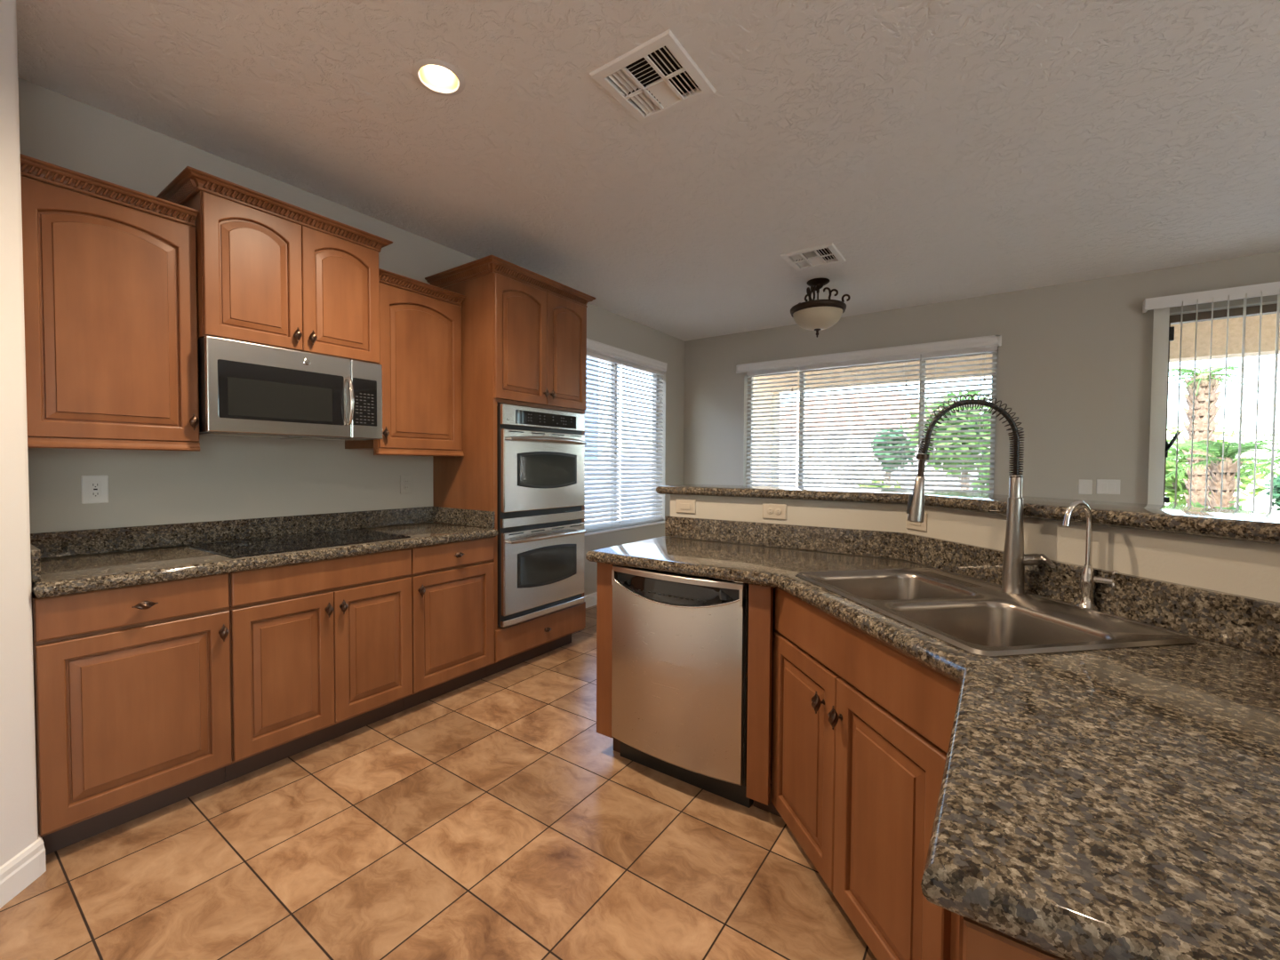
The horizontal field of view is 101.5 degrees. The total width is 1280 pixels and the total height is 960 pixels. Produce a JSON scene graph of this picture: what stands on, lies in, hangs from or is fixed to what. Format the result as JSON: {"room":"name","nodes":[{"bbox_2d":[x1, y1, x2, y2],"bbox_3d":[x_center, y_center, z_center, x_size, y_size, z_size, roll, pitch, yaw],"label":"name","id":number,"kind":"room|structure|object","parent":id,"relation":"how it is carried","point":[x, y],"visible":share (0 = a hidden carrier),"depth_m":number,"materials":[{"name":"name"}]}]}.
{"room":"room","nodes":[
{"label":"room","id":0,"kind":"room"},
{"bbox_2d":[0,0,38,866],"bbox_3d":[-2.955,-0.099,-0.098,1.550,2.794,4.035,1,2,35],"label":"wall","id":1,"kind":"structure","parent":0,"point":[19,830],"depth_m":1.59,"materials":[{"name":"white paint"}]},
{"bbox_2d":[0,834,46,908],"bbox_3d":[-1.804,1.218,1.058,0.042,0.112,1.325,0,2,-11],"label":"baseboard","id":2,"kind":"structure","parent":1,"relation":"attached to","point":[18,873],"depth_m":1.60,"materials":[{"name":"white paint"}]},
{"bbox_2d":[17,77,684,595],"bbox_3d":[-2.135,-0.168,2.592,0.180,2.794,9.389,1,2,35],"label":"wall","id":3,"kind":"structure","parent":0,"point":[229,478],"depth_m":2.58,"materials":[{"name":"beige paint"}]},
{"bbox_2d":[80,475,108,503],"bbox_3d":[-2.295,0.039,2.202,0.009,0.118,0.080,1,2,35],"label":"wall outlet","id":4,"kind":"object","parent":3,"relation":"attached to","point":[94,489],"visible":1,"depth_m":2.20,"materials":[{"name":"white plastic"}]},
{"bbox_2d":[89,481,101,497],"bbox_3d":[-2.293,0.040,2.201,0.003,0.067,0.033,1,2,35],"label":"receptacle","id":5,"kind":"object","parent":4,"relation":"attached to","point":[95,487],"depth_m":2.20,"materials":[{"name":"white plastic"}]},
{"bbox_2d":[20,153,199,451],"bbox_3d":[-2.135,-0.623,2.089,0.374,1.004,0.506,1,2,35],"label":"upper cabinet","id":6,"kind":"object","parent":3,"relation":"attached to","point":[110,295],"visible":0.96,"depth_m":1.99,"materials":[{"name":"brown wood"}]},
{"bbox_2d":[30,506,431,559],"bbox_3d":[-1.905,0.245,2.757,0.020,0.102,1.830,1,2,35],"label":"backsplash","id":7,"kind":"structure","parent":3,"relation":"attached to","point":[65,543],"depth_m":2.51,"materials":[{"name":"stone"}]},
{"bbox_2d":[156,166,392,364],"bbox_3d":[-1.746,-0.944,2.579,0.438,0.660,0.860,1,2,35],"label":"upper cabinet","id":8,"kind":"object","parent":3,"relation":"attached to","point":[271,271],"visible":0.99,"depth_m":2.40,"materials":[{"name":"brown wood"}]},
{"bbox_2d":[197,336,382,441],"bbox_3d":[-1.734,-0.409,2.582,0.468,0.402,0.747,1,2,35],"label":"microwave oven","id":9,"kind":"object","parent":8,"relation":"attached to","point":[248,390],"visible":0.99,"depth_m":2.41,"materials":[{"name":"silver metal"}]},
{"bbox_2d":[344,268,466,456],"bbox_3d":[-1.396,-0.647,3.149,0.374,1.004,0.570,1,2,35],"label":"upper cabinet","id":10,"kind":"object","parent":3,"relation":"attached to","point":[420,361],"visible":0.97,"depth_m":3.04,"materials":[{"name":"brown wood"}]},
{"bbox_2d":[400,474,412,493],"bbox_3d":[-1.497,0.028,3.348,0.009,0.118,0.080,1,2,35],"label":"wall outlet","id":11,"kind":"object","parent":3,"relation":"attached to","point":[405,481],"visible":1,"depth_m":3.34,"materials":[{"name":"beige paint"}]},
{"bbox_2d":[584,592,596,607],"bbox_3d":[-0.195,1.113,5.253,0.014,0.112,2.494,1,2,35],"label":"baseboard","id":12,"kind":"structure","parent":3,"relation":"attached to","point":[590,600],"depth_m":4.86,"materials":[{"name":"white paint"}]},
{"bbox_2d":[586,355,658,523],"bbox_3d":[-0.267,-0.374,5.327,0.050,1.700,1.580,1,2,35],"label":"window","id":13,"kind":"structure","parent":3,"relation":"in","point":[613,364],"depth_m":5.33,"materials":[{"name":"beige"}]},
{"bbox_2d":[584,350,622,530],"bbox_3d":[-0.419,-0.368,4.955,0.071,1.677,0.759,1,2,35],"label":"horizontal blind","id":14,"kind":"object","parent":13,"relation":"attached to","point":[612,524],"visible":0.62,"depth_m":5.04,"materials":[{"name":"white plastic"}]},
{"bbox_2d":[618,360,663,525],"bbox_3d":[0.028,-0.383,5.597,0.071,1.677,0.778,1,2,35],"label":"horizontal blind","id":15,"kind":"object","parent":13,"relation":"attached to","point":[625,522],"visible":0.96,"depth_m":5.57,"materials":[{"name":"white plastic"}]},
{"bbox_2d":[584,520,664,535],"bbox_3d":[-0.185,0.489,5.290,0.082,0.020,1.620,1,2,35],"label":"trim","id":16,"kind":"structure","parent":3,"relation":"attached to","point":[662,522],"depth_m":5.24,"materials":[{"name":"white paint"}]},
{"bbox_2d":[586,338,667,372],"bbox_3d":[-0.150,-1.235,5.190,0.061,0.086,1.582,1,2,35],"label":"blind valance","id":17,"kind":"object","parent":3,"relation":"attached to","point":[593,346],"visible":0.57,"depth_m":5.16,"materials":[{"name":"white paint"}]},
{"bbox_2d":[0,604,876,959],"bbox_3d":[1.323,1.381,0.016,9.300,0.120,9.659,1,2,35],"label":"floor","id":18,"kind":"structure","parent":0,"point":[491,817],"depth_m":1.73,"materials":[{"name":"tile"}]},
{"bbox_2d":[32,573,231,855],"bbox_3d":[-2.016,0.806,2.044,0.664,0.879,0.513,1,2,35],"label":"base cabinet","id":19,"kind":"object","parent":18,"relation":"on","point":[132,697],"visible":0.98,"depth_m":1.84,"materials":[{"name":"brown wood"}]},
{"bbox_2d":[224,548,412,782],"bbox_3d":[-1.646,0.794,2.574,0.664,0.879,0.776,1,2,35],"label":"base cabinet","id":20,"kind":"object","parent":18,"relation":"on","point":[321,652],"visible":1,"depth_m":2.35,"materials":[{"name":"brown wood"}]},
{"bbox_2d":[30,506,498,598],"bbox_3d":[-1.644,0.277,2.575,0.658,0.153,1.830,1,2,35],"label":"countertop","id":21,"kind":"structure","parent":20,"relation":"on","point":[57,576],"depth_m":2.29,"materials":[{"name":"stone"}]},
{"bbox_2d":[189,528,410,558],"bbox_3d":[-1.639,0.299,2.575,0.530,0.006,0.780,1,2,35],"label":"cooktop","id":22,"kind":"object","parent":21,"relation":"in","point":[271,545],"visible":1,"depth_m":2.49,"materials":[{"name":"black glass"}]},
{"bbox_2d":[403,536,494,710],"bbox_3d":[-1.270,0.781,3.115,0.664,0.879,0.538,1,2,35],"label":"base cabinet","id":23,"kind":"object","parent":18,"relation":"on","point":[452,584],"visible":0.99,"depth_m":2.92,"materials":[{"name":"brown wood"}]},
{"bbox_2d":[424,255,595,677],"bbox_3d":[-0.873,-0.062,3.660,0.672,2.540,0.948,1,2,35],"label":"tall cabinet","id":24,"kind":"object","parent":18,"relation":"on","point":[524,331],"visible":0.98,"depth_m":3.31,"materials":[{"name":"brown wood"}]},
{"bbox_2d":[496,403,586,627],"bbox_3d":[-0.805,0.209,3.606,0.637,1.365,0.750,1,2,35],"label":"double wall oven","id":25,"kind":"object","parent":24,"relation":"in","point":[540,452],"visible":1,"depth_m":3.40,"materials":[{"name":"silver metal"}]},
{"bbox_2d":[596,562,620,752],"bbox_3d":[0.014,0.804,2.591,0.090,0.878,0.608,1,2,35],"label":"end panel","id":26,"kind":"object","parent":18,"relation":"on","point":[604,587],"visible":0.18,"depth_m":2.34,"materials":[{"name":"brown wood"}]},
{"bbox_2d":[611,565,774,807],"bbox_3d":[0.283,0.813,2.340,0.622,0.876,0.596,1,2,35],"label":"dishwasher","id":27,"kind":"object","parent":18,"relation":"on","point":[680,642],"visible":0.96,"depth_m":2.07,"materials":[{"name":"silver metal"}]},
{"bbox_2d":[746,584,782,817],"bbox_3d":[0.473,0.824,1.954,0.112,0.878,0.094,1,2,35],"label":"filler panel","id":28,"kind":"object","parent":18,"relation":"on","point":[760,597],"visible":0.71,"depth_m":1.92,"materials":[{"name":"brown wood"}]},
{"bbox_2d":[771,587,960,959],"bbox_3d":[0.755,0.837,1.546,0.460,0.878,0.940,0,2,-10],"label":"base cabinet","id":29,"kind":"object","parent":18,"relation":"on","point":[862,728],"visible":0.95,"depth_m":1.38,"materials":[{"name":"brown wood"}]},
{"bbox_2d":[958,915,1063,959],"bbox_3d":[0.777,0.863,0.582,0.700,0.878,0.642,1,2,35],"label":"base cabinet","id":30,"kind":"object","parent":18,"relation":"on","point":[977,941],"visible":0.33,"depth_m":0.49,"materials":[{"name":"brown wood"}]},
{"bbox_2d":[585,515,1279,959],"bbox_3d":[0.649,0.316,1.509,1.263,0.160,2.913,0,2,-16],"label":"countertop","id":31,"kind":"structure","parent":30,"relation":"on","point":[1115,804],"depth_m":0.69,"materials":[{"name":"stone"}]},
{"bbox_2d":[906,393,1055,594],"bbox_3d":[1.037,0.037,1.612,0.384,0.604,0.093,1,2,24],"label":"spring faucet","id":32,"kind":"object","parent":31,"relation":"on","point":[1015,560],"visible":1,"depth_m":1.58,"materials":[{"name":"silver metal"}]},
{"bbox_2d":[794,568,1197,656],"bbox_3d":[0.892,0.436,1.508,0.570,0.196,0.825,0,2,-10],"label":"double sink","id":33,"kind":"object","parent":31,"relation":"in","point":[973,616],"visible":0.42,"depth_m":1.45,"materials":[{"name":"silver metal"}]},
{"bbox_2d":[1062,500,1119,610],"bbox_3d":[1.192,0.201,1.404,0.137,0.292,0.068,1,2,9],"label":"tap","id":34,"kind":"object","parent":31,"relation":"on","point":[1088,580],"visible":1,"depth_m":1.40,"materials":[{"name":"silver metal"}]},
{"bbox_2d":[16,0,1279,341],"bbox_3d":[1.369,-1.598,-0.024,9.300,0.250,9.759,1,2,35],"label":"ceiling","id":35,"kind":"structure","parent":0,"point":[948,150],"depth_m":2.28,"materials":[{"name":"white paint"}]},
{"bbox_2d":[411,58,465,95],"bbox_3d":[-0.769,-1.581,2.002,0.192,0.091,0.192,1,2,35],"label":"recessed light","id":36,"kind":"object","parent":35,"relation":"in","point":[438,76],"visible":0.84,"depth_m":2.03,"materials":[{"name":"white glass"}]},
{"bbox_2d":[589,29,716,124],"bbox_3d":[0.055,-1.581,2.017,0.354,0.112,0.354,1,2,35],"label":"ceiling vent","id":37,"kind":"object","parent":35,"relation":"in","point":[658,77],"visible":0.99,"depth_m":2.04,"materials":[{"name":"white metal"}]},
{"bbox_2d":[780,242,845,271],"bbox_3d":[1.226,-1.620,3.697,0.354,0.112,0.354,1,2,35],"label":"ceiling vent","id":38,"kind":"object","parent":35,"relation":"in","point":[828,253],"visible":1,"depth_m":3.71,"materials":[{"name":"white metal"}]},
{"bbox_2d":[790,277,850,337],"bbox_3d":[1.416,-1.364,4.170,0.436,0.446,0.464,1,2,35],"label":"ceiling light","id":39,"kind":"object","parent":35,"relation":"attached to","point":[817,315],"visible":1,"depth_m":4.08,"materials":[{"name":"beige glass"}]},
{"bbox_2d":[670,494,1279,658],"bbox_3d":[0.962,0.697,1.577,0.883,1.158,3.066,0,2,-15],"label":"wall","id":40,"kind":"structure","parent":0,"point":[1250,569],"depth_m":1.50,"materials":[{"name":"beige paint"}]},
{"bbox_2d":[675,498,695,513],"bbox_3d":[0.242,0.141,2.786,0.118,0.075,0.009,1,2,35],"label":"wall outlet","id":41,"kind":"object","parent":40,"relation":"attached to","point":[683,506],"visible":1,"depth_m":2.78,"materials":[{"name":"beige plastic"}]},
{"bbox_2d":[762,503,786,519],"bbox_3d":[0.644,0.150,2.506,0.118,0.075,0.009,1,2,35],"label":"wall outlet","id":42,"kind":"object","parent":40,"relation":"attached to","point":[770,510],"visible":1,"depth_m":2.50,"materials":[{"name":"beige plastic"}]},
{"bbox_2d":[767,507,773,514],"bbox_3d":[0.627,0.150,2.515,0.033,0.033,0.003,1,2,35],"label":"receptacle","id":43,"kind":"object","parent":42,"relation":"attached to","point":[770,510],"depth_m":2.51,"materials":[{"name":"beige plastic"}]},
{"bbox_2d":[775,508,781,514],"bbox_3d":[0.659,0.151,2.493,0.033,0.033,0.003,1,2,35],"label":"receptacle","id":44,"kind":"object","parent":42,"relation":"attached to","point":[778,511],"depth_m":2.49,"materials":[{"name":"beige plastic"}]},
{"bbox_2d":[905,512,927,531],"bbox_3d":[1.122,0.167,2.127,0.009,0.075,0.118,0,2,-10],"label":"light switch","id":45,"kind":"object","parent":40,"relation":"attached to","point":[918,526],"visible":0.56,"depth_m":2.11,"materials":[{"name":"beige plastic"}]},
{"bbox_2d":[656,484,1279,544],"bbox_3d":[1.054,0.094,1.590,1.185,0.044,3.463,0,2,-16],"label":"bar","id":46,"kind":"object","parent":40,"relation":"on","point":[1245,525],"visible":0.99,"depth_m":1.53,"materials":[{"name":"stone"}]},
{"bbox_2d":[664,515,1279,658],"bbox_3d":[0.887,0.290,1.565,0.767,0.110,2.884,0,2,-15],"label":"backsplash","id":47,"kind":"structure","parent":40,"relation":"attached to","point":[1248,623],"depth_m":1.52,"materials":[{"name":"stone"}]},
{"bbox_2d":[683,251,1279,503],"bbox_3d":[4.100,-0.166,3.860,8.600,2.794,0.180,1,2,35],"label":"wall","id":48,"kind":"structure","parent":0,"point":[1075,359],"depth_m":4.28,"materials":[{"name":"beige paint"}]},
{"bbox_2d":[736,335,1001,373],"bbox_3d":[2.059,-1.206,5.110,2.430,0.086,0.061,1,2,35],"label":"blind valance","id":49,"kind":"object","parent":48,"relation":"attached to","point":[993,340],"visible":1,"depth_m":4.96,"materials":[{"name":"white paint"}]},
{"bbox_2d":[746,346,999,494],"bbox_3d":[2.173,-0.465,5.239,2.320,1.455,0.050,1,2,35],"label":"window","id":50,"kind":"structure","parent":48,"relation":"in","point":[993,355],"depth_m":4.89,"materials":[{"name":"beige"}]},
{"bbox_2d":[745,367,799,487],"bbox_3d":[1.420,-0.483,5.656,0.561,1.432,0.071,1,2,35],"label":"horizontal blind","id":51,"kind":"object","parent":50,"relation":"attached to","point":[794,370],"visible":0.77,"depth_m":5.65,"materials":[{"name":"white plastic"}]},
{"bbox_2d":[797,354,920,490],"bbox_3d":[2.122,-0.466,5.168,1.122,1.432,0.071,1,2,35],"label":"horizontal blind","id":52,"kind":"object","parent":50,"relation":"attached to","point":[909,358],"visible":0.77,"depth_m":5.14,"materials":[{"name":"white plastic"}]},
{"bbox_2d":[920,346,997,493],"bbox_3d":[2.830,-0.448,4.674,0.576,1.432,0.071,1,2,35],"label":"horizontal blind","id":53,"kind":"object","parent":50,"relation":"attached to","point":[990,350],"visible":0.68,"depth_m":4.65,"materials":[{"name":"white plastic"}]},
{"bbox_2d":[1078,479,1092,494],"bbox_3d":[3.532,0.056,4.144,0.082,0.118,0.009,1,2,35],"label":"light switch","id":54,"kind":"object","parent":48,"relation":"attached to","point":[1084,486],"visible":1,"depth_m":4.14,"materials":[{"name":"white plastic"}]},
{"bbox_2d":[1096,479,1120,494],"bbox_3d":[3.644,0.053,4.066,0.138,0.115,0.009,1,2,35],"label":"light switch","id":55,"kind":"object","parent":48,"relation":"attached to","point":[1104,486],"visible":1,"depth_m":4.07,"materials":[{"name":"white plastic"}]},
{"bbox_2d":[1142,281,1279,511],"bbox_3d":[4.867,-0.043,3.150,2.725,2.537,0.108,1,2,35],"label":"vertical blind","id":56,"kind":"object","parent":48,"relation":"attached to","point":[1161,306],"visible":0.71,"depth_m":3.75,"materials":[{"name":"white paint"}]},
{"bbox_2d":[1163,303,1277,504],"bbox_3d":[4.912,0.012,3.291,2.410,2.440,0.131,1,2,35],"label":"door","id":57,"kind":"structure","parent":48,"relation":"in","point":[1270,308],"depth_m":3.84,"materials":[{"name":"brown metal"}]},
{"label":"outside","id":58,"kind":"structure","parent":0,"visible":0},
{"bbox_2d":[584,507,651,524],"bbox_3d":[9.983,1.223,11.131,70.000,0.190,90.000,1,2,35],"label":"ground","id":59,"kind":"structure","parent":58,"point":[644,508],"depth_m":14.50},
{"bbox_2d":[584,357,598,458],"bbox_3d":[-10.419,-2.506,9.356,7.400,7.400,22.900,1,2,35],"label":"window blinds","id":60,"kind":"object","parent":59,"relation":"on","point":[588,361],"visible":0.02,"depth_m":16.23,"materials":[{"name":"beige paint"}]},
{"bbox_2d":[857,477,902,487],"bbox_3d":[5.152,0.523,11.303,1.141,1.187,0.896,1,2,35],"label":"shrub","id":61,"kind":"object","parent":59,"relation":"on","point":[885,486],"visible":0.08,"depth_m":11.12,"materials":[{"name":"green plant"}]},
{"bbox_2d":[779,392,989,452],"bbox_3d":[10.663,-1.799,26.436,12.700,5.100,9.200,1,2,35],"label":"neighbor house","id":62,"kind":"structure","parent":59,"relation":"on","point":[886,393],"depth_m":23.58,"materials":[{"name":"ceramic"}]},
{"bbox_2d":[871,424,915,487],"bbox_3d":[7.328,-0.319,15.200,1.313,2.685,1.282,1,2,35],"label":"tree","id":63,"kind":"object","parent":59,"relation":"on","point":[890,430],"visible":0.52,"depth_m":14.97,"materials":[{"name":"green plant"}]},
{"bbox_2d":[598,447,1279,512],"bbox_3d":[13.402,0.195,12.503,46.000,1.910,0.260,1,2,35],"label":"wall","id":64,"kind":"structure","parent":59,"relation":"on","point":[1261,503],"depth_m":16.43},
{"bbox_2d":[904,387,991,489],"bbox_3d":[8.126,-0.613,13.031,2.763,3.400,2.316,0,2,-18],"label":"tree","id":65,"kind":"object","parent":59,"relation":"on","point":[972,392],"visible":0.38,"depth_m":12.61,"materials":[{"name":"green plant"}]},
{"bbox_2d":[969,462,989,494],"bbox_3d":[6.796,0.375,9.897,0.987,1.578,0.890,1,2,35],"label":"shrub","id":66,"kind":"object","parent":59,"relation":"on","point":[984,468],"visible":0.08,"depth_m":9.94,"materials":[{"name":"green plant"}]},
{"bbox_2d":[1168,501,1208,507],"bbox_3d":[8.096,0.760,7.763,0.705,0.945,0.650,1,2,35],"label":"shrub","id":67,"kind":"object","parent":59,"relation":"on","point":[1197,504],"visible":0.02,"depth_m":7.73,"materials":[{"name":"green plant"}]},
{"bbox_2d":[1168,365,1263,508],"bbox_3d":[10.346,-0.457,9.588,1.367,3.338,1.518,1,2,35],"label":"palm tree","id":68,"kind":"object","parent":59,"relation":"on","point":[1202,378],"visible":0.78,"depth_m":9.53,"materials":[{"name":"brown plant"}]},
{"bbox_2d":[1165,419,1278,506],"bbox_3d":[11.461,-0.055,11.223,2.827,2.420,1.828,1,2,35],"label":"shrub","id":69,"kind":"object","parent":59,"relation":"on","point":[1171,465],"visible":0.2,"depth_m":10.82,"materials":[{"name":"green plant"}]},
{"bbox_2d":[1165,439,1279,509],"bbox_3d":[9.361,0.289,8.368,1.729,1.900,1.656,1,2,35],"label":"palm tree","id":70,"kind":"object","parent":59,"relation":"on","point":[1214,467],"visible":0.77,"depth_m":8.28,"materials":[{"name":"green plant"}]},
{"bbox_2d":[1214,501,1263,511],"bbox_3d":[8.349,0.772,7.252,0.548,0.951,0.672,0,2,-10],"label":"shrub","id":71,"kind":"object","parent":59,"relation":"on","point":[1240,506],"visible":0.02,"depth_m":7.33,"materials":[{"name":"green plant"}]},
{"bbox_2d":[1234,433,1279,479],"bbox_3d":[10.392,0.256,7.940,1.645,2.003,1.834,0,2,-21],"label":"palm tree","id":72,"kind":"object","parent":59,"relation":"on","point":[1269,435],"visible":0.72,"depth_m":8.35,"materials":[{"name":"green plant"}]},
{"bbox_2d":[1263,470,1279,511],"bbox_3d":[9.250,0.536,7.459,0.627,1.418,0.514,0,2,-28],"label":"shrub","id":73,"kind":"object","parent":59,"relation":"on","point":[1276,480],"visible":0.85,"depth_m":7.51,"materials":[{"name":"green plant"}]},
{"bbox_3d":[6.045,1.263,4.604,13.000,0.040,3.211,1,2,35],"label":"patio slab","id":74,"kind":"object","parent":59,"relation":"on","visible":0},
{"bbox_2d":[752,313,1279,484],"bbox_3d":[5.843,-0.323,4.781,11.600,3.120,3.051,1,2,35],"label":"patio cover","id":75,"kind":"object","parent":74,"relation":"on","point":[1268,322],"visible":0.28,"depth_m":7.08,"materials":[{"name":"beige paint"}]},
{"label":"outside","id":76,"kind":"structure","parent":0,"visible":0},
{"bbox_3d":[-22.087,1.326,0.442,29.600,0.190,35.789,1,2,35],"label":"yard","id":77,"kind":"structure","parent":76,"visible":0},
{"bbox_2d":[584,460,651,510],"bbox_3d":[-5.460,0.328,9.622,0.210,1.580,25.900,1,2,35],"label":"wall","id":78,"kind":"structure","parent":77,"relation":"on","point":[620,460],"depth_m":16.41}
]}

